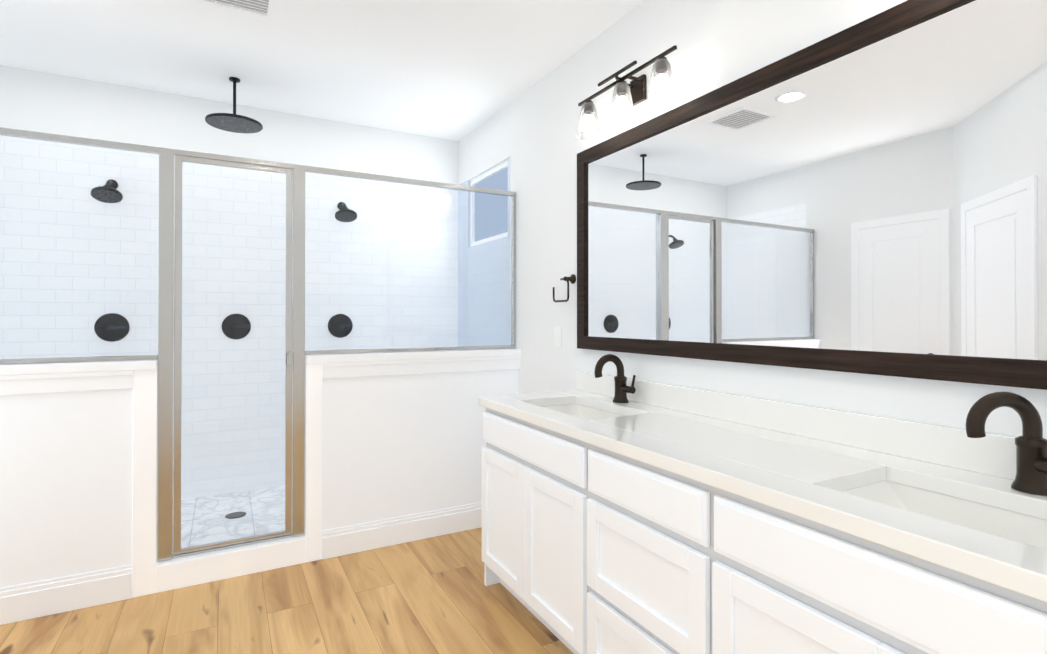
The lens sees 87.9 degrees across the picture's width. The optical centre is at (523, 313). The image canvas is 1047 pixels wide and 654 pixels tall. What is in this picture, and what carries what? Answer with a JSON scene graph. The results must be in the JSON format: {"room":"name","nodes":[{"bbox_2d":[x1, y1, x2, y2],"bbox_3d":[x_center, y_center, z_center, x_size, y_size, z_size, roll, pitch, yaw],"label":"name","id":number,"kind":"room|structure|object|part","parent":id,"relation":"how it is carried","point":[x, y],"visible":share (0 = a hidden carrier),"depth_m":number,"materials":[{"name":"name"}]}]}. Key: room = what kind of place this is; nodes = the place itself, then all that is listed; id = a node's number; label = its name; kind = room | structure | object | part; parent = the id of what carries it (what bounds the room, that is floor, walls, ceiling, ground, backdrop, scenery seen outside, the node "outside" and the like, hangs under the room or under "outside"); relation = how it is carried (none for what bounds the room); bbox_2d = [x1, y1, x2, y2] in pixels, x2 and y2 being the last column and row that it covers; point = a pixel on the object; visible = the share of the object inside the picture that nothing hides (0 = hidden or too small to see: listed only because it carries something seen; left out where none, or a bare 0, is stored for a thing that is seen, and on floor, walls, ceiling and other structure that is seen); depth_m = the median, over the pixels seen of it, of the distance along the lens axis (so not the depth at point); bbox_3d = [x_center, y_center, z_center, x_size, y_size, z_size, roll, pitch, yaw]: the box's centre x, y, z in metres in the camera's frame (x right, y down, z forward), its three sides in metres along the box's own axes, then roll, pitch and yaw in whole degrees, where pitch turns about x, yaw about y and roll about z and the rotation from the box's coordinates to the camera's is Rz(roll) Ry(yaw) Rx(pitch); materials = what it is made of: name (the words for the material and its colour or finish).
{"room":"bathroom","nodes":[
{"label":"bathroom","id":0,"kind":"room"},
{"bbox_2d":[0,65,457,500],"bbox_3d":[-1.931,-0.046,3.657,3.350,2.700,0.100,0,0,-29],"label":"wall","id":1,"kind":"structure","parent":0,"point":[38,101],"depth_m":3.56,"materials":[{"name":"tile"}]},
{"bbox_2d":[91,179,122,202],"bbox_3d":[-2.436,-0.733,3.188,0.148,0.162,0.240,0,0,-29],"label":"shower head","id":2,"kind":"object","parent":1,"relation":"attached to","point":[101,194],"depth_m":3.14},
{"bbox_2d":[94,313,129,341],"bbox_3d":[-2.477,0.082,3.264,0.172,0.172,0.060,0,0,-29],"label":"shower valve","id":3,"kind":"object","parent":1,"relation":"attached to","point":[112,332],"depth_m":3.27,"materials":[{"name":"black metal"}]},
{"bbox_2d":[222,314,250,338],"bbox_3d":[-1.894,0.084,3.584,0.172,0.172,0.060,0,0,-29],"label":"shower valve","id":4,"kind":"object","parent":1,"relation":"attached to","point":[233,322],"depth_m":3.59,"materials":[{"name":"black metal"}]},
{"bbox_2d":[328,314,352,337],"bbox_3d":[-1.312,0.086,3.903,0.172,0.172,0.060,0,0,-29],"label":"shower valve","id":5,"kind":"object","parent":1,"relation":"attached to","point":[345,328],"depth_m":3.91,"materials":[{"name":"black metal"}]},
{"bbox_2d":[335,202,356,221],"bbox_3d":[-1.261,-0.729,3.833,0.148,0.162,0.240,0,0,-29],"label":"shower head","id":6,"kind":"object","parent":1,"relation":"attached to","point":[341,214],"depth_m":3.79},
{"bbox_2d":[0,348,520,624],"bbox_3d":[-1.438,0.759,2.754,3.150,1.080,0.176,0,0,-29],"label":"wall","id":7,"kind":"structure","parent":0,"point":[78,485],"depth_m":2.51,"materials":[{"name":"white paint"}]},
{"bbox_2d":[0,527,573,653],"bbox_3d":[-0.356,1.337,0.778,3.350,0.100,4.620,0,0,-29],"label":"floor","id":8,"kind":"structure","parent":0,"point":[433,595],"depth_m":2.33,"materials":[{"name":"brown wood"}]},
{"bbox_2d":[156,536,305,592],"bbox_3d":[-1.456,1.236,2.741,0.650,0.126,0.144,0,0,-29],"label":"curb","id":9,"kind":"object","parent":8,"relation":"on","point":[189,570],"visible":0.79,"depth_m":2.67,"materials":[{"name":"tile"}]},
{"bbox_2d":[0,127,515,561],"bbox_3d":[-1.433,0.190,2.748,3.146,1.962,0.080,0,0,-29],"label":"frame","id":10,"kind":"object","parent":9,"relation":"on","point":[169,355],"visible":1,"depth_m":2.69,"materials":[{"name":"clear glass"}]},
{"bbox_3d":[-2.271,-0.287,2.303,1.211,0.962,0.008,0,0,-29],"label":"glass","id":11,"kind":"part","parent":10,"relation":"part of","materials":[{"name":"clear glass"}]},
{"bbox_3d":[-1.446,0.198,2.731,0.524,1.918,0.062,0,0,-29],"label":"door","id":12,"kind":"part","parent":10,"relation":"part of","materials":[{"name":"clear glass"}]},
{"bbox_3d":[-0.623,-0.282,3.207,1.251,0.962,0.008,0,0,-29],"label":"glass","id":13,"kind":"part","parent":10,"relation":"part of","materials":[{"name":"clear glass"}]},
{"bbox_2d":[479,403,1046,653],"bbox_3d":[0.603,0.864,1.712,0.570,0.858,2.330,0,0,-29],"label":"bathroom vanity","id":14,"kind":"object","parent":8,"relation":"on","point":[649,517],"depth_m":1.42,"materials":[{"name":"white wood"}]},
{"bbox_2d":[479,391,1046,594],"bbox_3d":[0.600,0.413,1.713,0.576,0.040,2.342,0,0,-29],"label":"countertop","id":15,"kind":"structure","parent":14,"relation":"on","point":[1019,562],"depth_m":1.30,"materials":[{"name":"white stone"}]},
{"bbox_2d":[539,399,646,422],"bbox_3d":[0.247,0.503,2.334,0.318,0.157,0.548,0,0,-29],"label":"sink","id":16,"kind":"object","parent":15,"relation":"in","point":[573,407],"depth_m":2.50,"materials":[{"name":"white ceramic"}]},
{"bbox_2d":[594,354,635,402],"bbox_3d":[0.403,0.286,2.391,0.176,0.216,0.124,0,0,-29],"label":"faucet","id":17,"kind":"object","parent":15,"relation":"on","point":[622,389],"visible":1,"depth_m":2.41,"materials":[{"name":"brown metal"}]},
{"bbox_2d":[835,475,1046,546],"bbox_3d":[0.931,0.495,1.089,0.318,0.157,0.548,0,0,-29],"label":"sink","id":18,"kind":"object","parent":15,"relation":"in","point":[1027,523],"depth_m":1.26,"materials":[{"name":"white ceramic"}]},
{"bbox_2d":[965,392,1046,495],"bbox_3d":[1.081,0.279,1.171,0.160,0.216,0.161,0,0,-29],"label":"faucet","id":19,"kind":"object","parent":15,"relation":"on","point":[1031,459],"visible":1,"depth_m":1.18,"materials":[{"name":"brown metal"}]},
{"bbox_2d":[0,0,644,140],"bbox_3d":[-0.600,-1.460,1.239,3.350,0.100,5.635,0,0,-29],"label":"ceiling","id":20,"kind":"structure","parent":0,"point":[455,70],"depth_m":2.89,"materials":[{"name":"white paint"}]},
{"bbox_2d":[191,0,275,19],"bbox_3d":[-1.256,-1.396,2.342,0.340,0.012,0.340,0,0,-29],"label":"ceiling vent","id":21,"kind":"object","parent":20,"relation":"in","point":[262,8],"visible":0.98,"depth_m":2.46,"materials":[{"name":"white metal"}]},
{"bbox_2d":[205,77,262,132],"bbox_3d":[-1.717,-1.259,3.228,0.304,0.274,0.304,0,0,-29],"label":"shower head","id":22,"kind":"object","parent":20,"relation":"attached to","point":[233,122],"visible":1,"depth_m":3.22},
{"bbox_2d":[458,0,1046,438],"bbox_3d":[0.825,-0.056,2.013,0.100,2.700,5.635,0,0,-29],"label":"wall","id":23,"kind":"structure","parent":0,"point":[532,140],"depth_m":2.63,"materials":[{"name":"white paint"}]},
{"bbox_2d":[470,160,507,246],"bbox_3d":[-0.227,-0.774,3.924,0.050,0.520,0.670,0,0,-29],"label":"shower window","id":24,"kind":"structure","parent":23,"relation":"attached to","point":[496,177],"depth_m":3.94,"materials":[{"name":"glass"}]},
{"bbox_2d":[554,327,561,347],"bbox_3d":[0.193,0.129,3.049,0.006,0.116,0.072,0,0,-29],"label":"electrical outlet plate","id":25,"kind":"object","parent":23,"relation":"attached to","point":[557,336],"visible":1,"depth_m":3.04,"materials":[{"name":"white plastic"}]},
{"bbox_2d":[553,274,575,301],"bbox_3d":[0.218,-0.139,2.946,0.063,0.150,0.157,0,0,-29],"label":"towel ring","id":26,"kind":"object","parent":23,"relation":"attached to","point":[572,278],"visible":1,"depth_m":2.90,"materials":[{"name":"brown metal"}]},
{"bbox_2d":[577,45,676,139],"bbox_3d":[0.455,-0.961,2.417,0.161,0.205,0.660,0,0,-29],"label":"sconce","id":27,"kind":"object","parent":23,"relation":"attached to","point":[634,90],"visible":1,"depth_m":2.38,"materials":[{"name":"clear glass"}]},
{"bbox_2d":[575,371,1015,478],"bbox_3d":[0.844,0.343,1.847,0.020,0.100,2.342,0,0,-29],"label":"backsplash","id":28,"kind":"structure","parent":23,"relation":"attached to","point":[992,454],"depth_m":1.63,"materials":[{"name":"white stone"}]},
{"bbox_2d":[577,0,1046,389],"bbox_3d":[0.846,-0.334,1.835,0.032,1.015,2.300,0,0,-29],"label":"framed mirror","id":29,"kind":"object","parent":23,"relation":"attached to","point":[868,196],"visible":1,"depth_m":1.60,"materials":[{"name":"brown wood"}]},
{"label":"outside","id":30,"kind":"structure","parent":0,"visible":0},
{"bbox_2d":[173,486,284,547],"bbox_3d":[-1.711,1.290,3.248,3.350,0.224,1.015,0,0,-29],"label":"floor","id":31,"kind":"structure","parent":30,"point":[208,527],"depth_m":3.18,"materials":[{"name":"tile"}]}
]}

